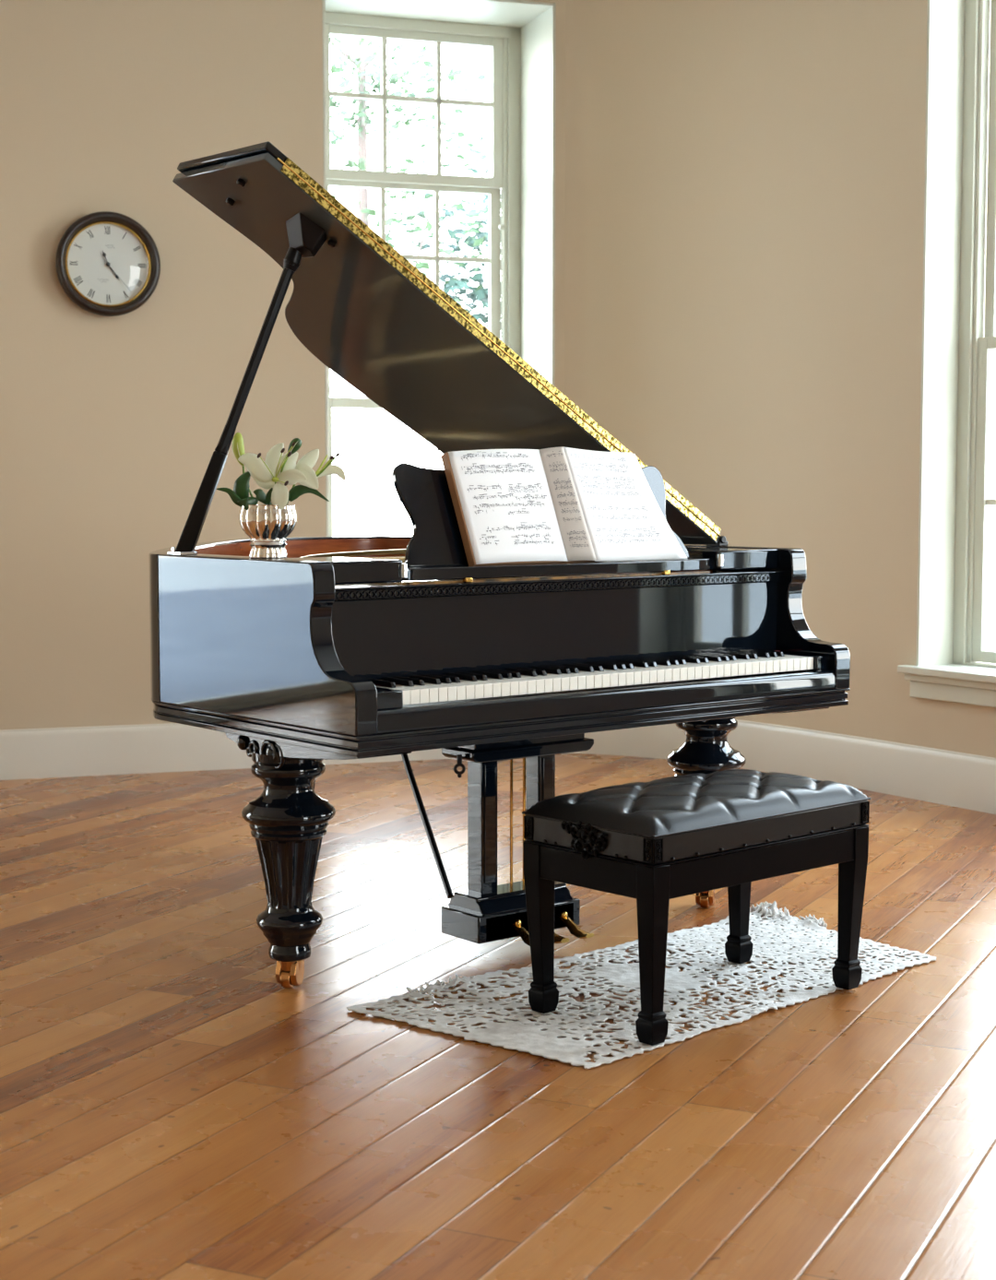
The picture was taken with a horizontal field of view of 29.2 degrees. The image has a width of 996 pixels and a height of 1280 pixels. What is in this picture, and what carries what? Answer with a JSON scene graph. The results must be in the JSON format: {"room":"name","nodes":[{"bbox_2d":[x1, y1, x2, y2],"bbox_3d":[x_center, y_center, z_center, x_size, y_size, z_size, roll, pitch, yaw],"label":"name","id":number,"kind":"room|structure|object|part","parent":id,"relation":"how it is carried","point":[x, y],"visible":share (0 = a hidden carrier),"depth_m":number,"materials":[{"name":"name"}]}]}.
{"room":"music room","nodes":[
{"label":"music room","id":0,"kind":"room"},
{"bbox_2d":[0,0,565,730],"bbox_3d":[-3.481,-1.114,6.880,7.783,3.350,0.460,-2,5,-19],"label":"wall","id":1,"kind":"structure","parent":0,"point":[112,428],"depth_m":7.35,"materials":[{"name":"paint"}]},
{"bbox_2d":[55,211,160,316],"bbox_3d":[-1.481,-1.427,7.262,0.392,0.392,0.064,-2,5,-19],"label":"wall clock","id":2,"kind":"object","parent":1,"relation":"attached to","point":[107,263],"visible":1,"depth_m":7.26,"materials":[{"name":"black wood"}]},
{"bbox_2d":[0,722,452,780],"bbox_3d":[-2.187,0.447,7.192,5.212,0.190,0.018,-2,5,-19],"label":"baseboard","id":3,"kind":"structure","parent":1,"relation":"attached to","point":[28,753],"depth_m":7.43,"materials":[{"name":"beige paint"}]},
{"bbox_2d":[321,0,555,536],"bbox_3d":[-0.296,-1.245,7.946,1.075,2.715,0.520,-2,5,-19],"label":"window","id":4,"kind":"structure","parent":1,"relation":"in","point":[519,35],"depth_m":8.06,"materials":[{"name":"grey paint"}]},
{"bbox_3d":[-0.365,-0.536,8.203,0.805,0.990,0.035,-2,5,-19],"label":"sash","id":5,"kind":"part","parent":4,"relation":"part of","materials":[{"name":"grey paint"}]},
{"bbox_3d":[-0.374,-1.472,8.158,0.805,0.965,0.035,-2,5,-19],"label":"sash","id":6,"kind":"part","parent":4,"relation":"part of","materials":[{"name":"grey paint"}]},
{"bbox_3d":[-0.365,-2.248,8.068,0.805,0.635,0.035,-2,5,-19],"label":"sash","id":7,"kind":"part","parent":4,"relation":"part of","materials":[{"name":"grey paint"}]},
{"bbox_3d":[-0.364,-1.300,8.141,0.951,2.613,0.070,-2,5,-19],"label":"frame","id":8,"kind":"part","parent":4,"relation":"part of","materials":[{"name":"grey paint"}]},
{"bbox_3d":[0.016,-1.768,8.191,0.028,0.026,0.027,-4,6,-39],"label":"sash knob","id":9,"kind":"part","parent":4,"relation":"part of","materials":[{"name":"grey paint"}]},
{"bbox_2d":[0,753,995,1279],"bbox_3d":[-0.247,0.911,3.260,8.540,0.120,12.779,-4,6,-39],"label":"floor","id":10,"kind":"structure","parent":0,"point":[171,1109],"depth_m":3.60,"materials":[{"name":"brown wood"}]},
{"bbox_2d":[148,141,850,988],"bbox_3d":[-0.311,-0.219,5.033,1.511,1.856,1.934,-4,6,-39],"label":"grand piano","id":11,"kind":"object","parent":10,"relation":"on","point":[365,646],"visible":0.94,"depth_m":4.38,"materials":[{"name":"black paint"}]},
{"bbox_3d":[-0.548,-0.657,4.374,0.208,0.480,0.042,-1,5,-7],"label":"prop rod","id":12,"kind":"part","parent":11,"relation":"part of","materials":[{"name":"black wood"}]},
{"bbox_2d":[238,504,296,558],"bbox_3d":[-0.499,-0.236,4.153,0.123,0.116,0.123,-4,6,-39],"label":"flower vase","id":13,"kind":"object","parent":11,"relation":"on","point":[267,527],"visible":0.96,"depth_m":4.12,"materials":[{"name":"silver metal"}]},
{"bbox_2d":[216,432,253,507],"bbox_3d":[-0.556,-0.336,4.134,0.104,0.223,0.026,-1,5,-9],"label":"bud","id":14,"kind":"object","parent":13,"relation":"in","point":[241,491],"visible":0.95,"depth_m":4.13,"materials":[{"name":"green plant"}]},
{"bbox_3d":[-0.530,-0.301,4.146,0.049,0.151,0.010,-1,5,-13],"label":"stem","id":15,"kind":"part","parent":14,"relation":"part of","materials":[{"name":"green plant"}]},
{"bbox_2d":[237,441,307,509],"bbox_3d":[-0.483,-0.321,4.118,0.149,0.213,0.058,1,5,12],"label":"lily","id":16,"kind":"object","parent":13,"relation":"in","point":[266,473],"visible":0.96,"depth_m":4.11,"materials":[{"name":"white plant"}]},
{"bbox_2d":[280,438,301,473],"bbox_3d":[-0.461,-0.327,4.125,0.082,0.217,0.025,1,5,18],"label":"bud","id":17,"kind":"object","parent":13,"relation":"in","point":[298,442],"visible":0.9,"depth_m":4.10,"materials":[{"name":"green plant"}]},
{"bbox_3d":[-0.474,-0.310,4.130,0.059,0.182,0.014,3,6,37],"label":"stem","id":18,"kind":"part","parent":17,"relation":"part of","materials":[{"name":"green plant"}]},
{"bbox_2d":[286,449,345,504],"bbox_3d":[-0.410,-0.311,4.126,0.162,0.203,0.052,0,4,-1],"label":"lily","id":19,"kind":"object","parent":13,"relation":"in","point":[305,465],"visible":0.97,"depth_m":4.13,"materials":[{"name":"white plant"}]},
{"bbox_3d":[-0.515,-0.003,4.152,0.054,0.346,0.800,-4,6,-39],"label":"panel","id":20,"kind":"part","parent":11,"relation":"part of","materials":[{"name":"black paint"}]},
{"bbox_3d":[-0.463,0.476,4.238,0.207,0.466,0.207,-4,6,-39],"label":"leg","id":21,"kind":"part","parent":11,"relation":"part of","materials":[{"name":"black paint"}]},
{"bbox_2d":[285,212,326,258],"bbox_3d":[-0.434,-0.917,4.341,0.082,0.092,0.098,-4,6,-39],"label":"bracket","id":22,"kind":"object","parent":11,"relation":"on","point":[306,232],"depth_m":4.32,"materials":[{"name":"black"}]},
{"bbox_2d":[289,557,402,584],"bbox_3d":[-0.366,-0.152,4.165,0.207,0.048,0.259,-4,6,-39],"label":"shelf","id":23,"kind":"object","parent":11,"relation":"attached to","point":[347,570],"depth_m":4.08,"materials":[{"name":"black paint"}]},
{"bbox_3d":[-0.430,-0.184,5.184,1.377,0.072,1.432,-4,6,-39],"label":"cast iron plate","id":24,"kind":"part","parent":11,"relation":"part of","materials":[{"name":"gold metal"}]},
{"bbox_3d":[-0.335,-0.689,5.059,1.416,0.875,1.200,-4,6,-39],"label":"lid","id":25,"kind":"part","parent":11,"relation":"part of","materials":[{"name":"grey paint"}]},
{"bbox_3d":[-0.067,-0.133,4.235,0.020,0.012,0.014,-4,6,-39],"label":"knob","id":26,"kind":"part","parent":11,"relation":"part of","materials":[{"name":"gold metal"}]},
{"bbox_3d":[0.032,0.425,4.599,0.007,0.360,0.007,2,5,28],"label":"pedal rod","id":27,"kind":"part","parent":11,"relation":"part of","materials":[{"name":"gold metal"}]},
{"bbox_3d":[0.063,0.423,4.624,0.007,0.360,0.007,-1,5,-17],"label":"pedal rod","id":28,"kind":"part","parent":11,"relation":"part of","materials":[{"name":"gold metal"}]},
{"bbox_3d":[0.169,-0.125,4.425,1.340,0.018,0.006,-4,6,-39],"label":"carved chain","id":29,"kind":"part","parent":11,"relation":"part of","materials":[{"name":"black paint"}]},
{"bbox_3d":[0.165,-0.128,4.452,1.391,0.021,0.042,-4,6,-39],"label":"name rail","id":30,"kind":"part","parent":11,"relation":"part of","materials":[{"name":"black paint"}]},
{"bbox_3d":[0.162,-0.145,4.439,0.920,0.005,0.012,-4,6,-39],"label":"action rail","id":31,"kind":"part","parent":11,"relation":"part of","materials":[{"name":"brown wood"}]},
{"bbox_2d":[440,446,687,565],"bbox_3d":[0.175,-0.320,4.545,0.681,0.278,0.155,-4,6,-39],"label":"book","id":32,"kind":"object","parent":11,"relation":"on","point":[552,504],"visible":0.99,"depth_m":4.51,"materials":[{"name":"white paper"}]},
{"bbox_3d":[0.147,0.128,4.494,1.391,0.030,0.422,-4,6,-39],"label":"key frame","id":33,"kind":"part","parent":11,"relation":"part of","materials":[{"name":"black"}]},
{"bbox_3d":[0.406,-0.163,4.618,0.020,0.012,0.014,-4,6,-39],"label":"knob","id":34,"kind":"part","parent":11,"relation":"part of","materials":[{"name":"gold metal"}]},
{"bbox_3d":[0.550,0.412,5.057,0.207,0.466,0.207,-4,6,-39],"label":"leg","id":35,"kind":"part","parent":11,"relation":"part of","materials":[{"name":"black paint"}]},
{"bbox_2d":[686,546,777,569],"bbox_3d":[0.551,-0.210,4.907,0.210,0.048,0.259,-4,6,-39],"label":"shelf","id":36,"kind":"object","parent":11,"relation":"attached to","point":[722,558],"depth_m":4.81,"materials":[{"name":"black paint"}]},
{"bbox_3d":[0.608,-0.075,5.060,0.054,0.346,0.800,-4,6,-39],"label":"panel","id":37,"kind":"part","parent":11,"relation":"part of","materials":[{"name":"black paint"}]},
{"bbox_2d":[346,900,936,1068],"bbox_3d":[0.397,0.746,4.317,1.397,0.044,0.663,-4,6,-44],"label":"rug","id":38,"kind":"object","parent":10,"relation":"on","point":[810,937],"visible":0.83,"depth_m":4.21,"materials":[{"name":"fabric"}]},
{"bbox_2d":[521,769,870,1045],"bbox_3d":[0.433,0.540,4.111,0.706,0.470,0.381,-4,6,-42],"label":"piano bench","id":39,"kind":"object","parent":38,"relation":"on","point":[653,843],"visible":1,"depth_m":3.96,"materials":[{"name":"black wood"}]},
{"bbox_3d":[0.086,0.577,4.019,0.048,0.308,0.048,-4,6,-42],"label":"leg","id":40,"kind":"part","parent":39,"relation":"part of","materials":[{"name":"black wood"}]},
{"bbox_3d":[0.305,0.596,3.779,0.048,0.308,0.048,-4,6,-42],"label":"leg","id":41,"kind":"part","parent":39,"relation":"part of","materials":[{"name":"black wood"}]},
{"bbox_2d":[525,769,866,835],"bbox_3d":[0.433,0.331,4.095,0.692,0.049,0.376,-4,6,-42],"label":"cushion","id":42,"kind":"object","parent":39,"relation":"on","point":[726,801],"depth_m":3.97,"materials":[{"name":"black leather"}]},
{"bbox_3d":[0.562,0.543,4.449,0.048,0.308,0.048,-4,6,-42],"label":"leg","id":43,"kind":"part","parent":39,"relation":"part of","materials":[{"name":"black wood"}]},
{"bbox_3d":[0.781,0.562,4.209,0.048,0.308,0.048,-4,6,-42],"label":"leg","id":44,"kind":"part","parent":39,"relation":"part of","materials":[{"name":"black wood"}]},
{"bbox_2d":[564,0,877,737],"bbox_3d":[0.912,-1.174,7.652,1.760,3.350,0.455,4,6,42],"label":"wall","id":45,"kind":"structure","parent":0,"point":[720,154],"depth_m":7.49,"materials":[{"name":"paint"}]},
{"bbox_2d":[568,719,865,789],"bbox_3d":[0.866,0.414,7.606,1.460,0.190,0.169,4,6,42],"label":"baseboard","id":46,"kind":"structure","parent":45,"relation":"attached to","point":[815,754],"depth_m":7.45,"materials":[{"name":"beige paint"}]},
{"bbox_2d":[866,0,995,758],"bbox_3d":[3.692,-0.863,3.696,0.400,3.350,8.001,-3,5,-33],"label":"wall","id":47,"kind":"structure","parent":0,"point":[893,715],"depth_m":6.84,"materials":[{"name":"paint"}]},
{"bbox_2d":[862,737,995,814],"bbox_3d":[3.517,0.721,3.707,0.018,0.190,8.001,-3,5,-33],"label":"baseboard","id":48,"kind":"structure","parent":47,"relation":"attached to","point":[967,781],"depth_m":6.77,"materials":[{"name":"beige paint"}]},
{"bbox_2d":[897,0,995,707],"bbox_3d":[1.970,-1.107,6.189,0.301,2.715,1.535,-3,5,-33],"label":"window","id":49,"kind":"structure","parent":47,"relation":"in","point":[954,662],"depth_m":6.77,"materials":[{"name":"grey paint"}]},
{"bbox_3d":[1.947,0.149,6.273,0.245,0.027,1.535,-3,5,-33],"label":"sill","id":50,"kind":"part","parent":49,"relation":"part of","materials":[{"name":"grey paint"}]},
{"bbox_3d":[1.870,0.209,6.228,0.028,0.085,1.495,-3,5,-33],"label":"apron moulding","id":51,"kind":"part","parent":49,"relation":"part of","materials":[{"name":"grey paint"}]},
{"bbox_3d":[2.054,-1.150,6.240,0.070,2.613,1.411,-3,5,-33],"label":"frame","id":52,"kind":"part","parent":49,"relation":"part of","materials":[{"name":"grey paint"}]},
{"bbox_3d":[2.056,-0.456,6.295,0.035,1.150,1.265,-3,5,-33],"label":"sash","id":53,"kind":"part","parent":49,"relation":"part of","materials":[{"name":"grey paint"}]},
{"bbox_3d":[2.081,-1.703,6.214,0.035,1.430,1.265,-3,5,-33],"label":"sash","id":54,"kind":"part","parent":49,"relation":"part of","materials":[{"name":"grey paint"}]},
{"label":"outside","id":55,"kind":"structure","parent":0,"visible":0},
{"bbox_2d":[995,615,995,651],"bbox_3d":[-0.284,1.550,3.945,80.000,0.300,80.000,-4,6,-39],"label":"ground","id":56,"kind":"structure","parent":55,"point":[995,615],"depth_m":22.78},
{"bbox_2d":[328,35,490,535],"bbox_3d":[-0.746,-2.500,12.751,2.346,6.448,2.100,-2,5,-19],"label":"tree","id":57,"kind":"object","parent":56,"relation":"on","point":[382,515],"visible":0.55,"depth_m":12.62,"materials":[{"name":"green plant"}]},
{"bbox_2d":[400,110,490,467],"bbox_3d":[0.050,-1.469,13.282,2.654,4.306,1.877,-3,5,-31],"label":"tree","id":58,"kind":"object","parent":56,"relation":"on","point":[481,295],"visible":0.2,"depth_m":12.95,"materials":[{"name":"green plant"}]}
]}

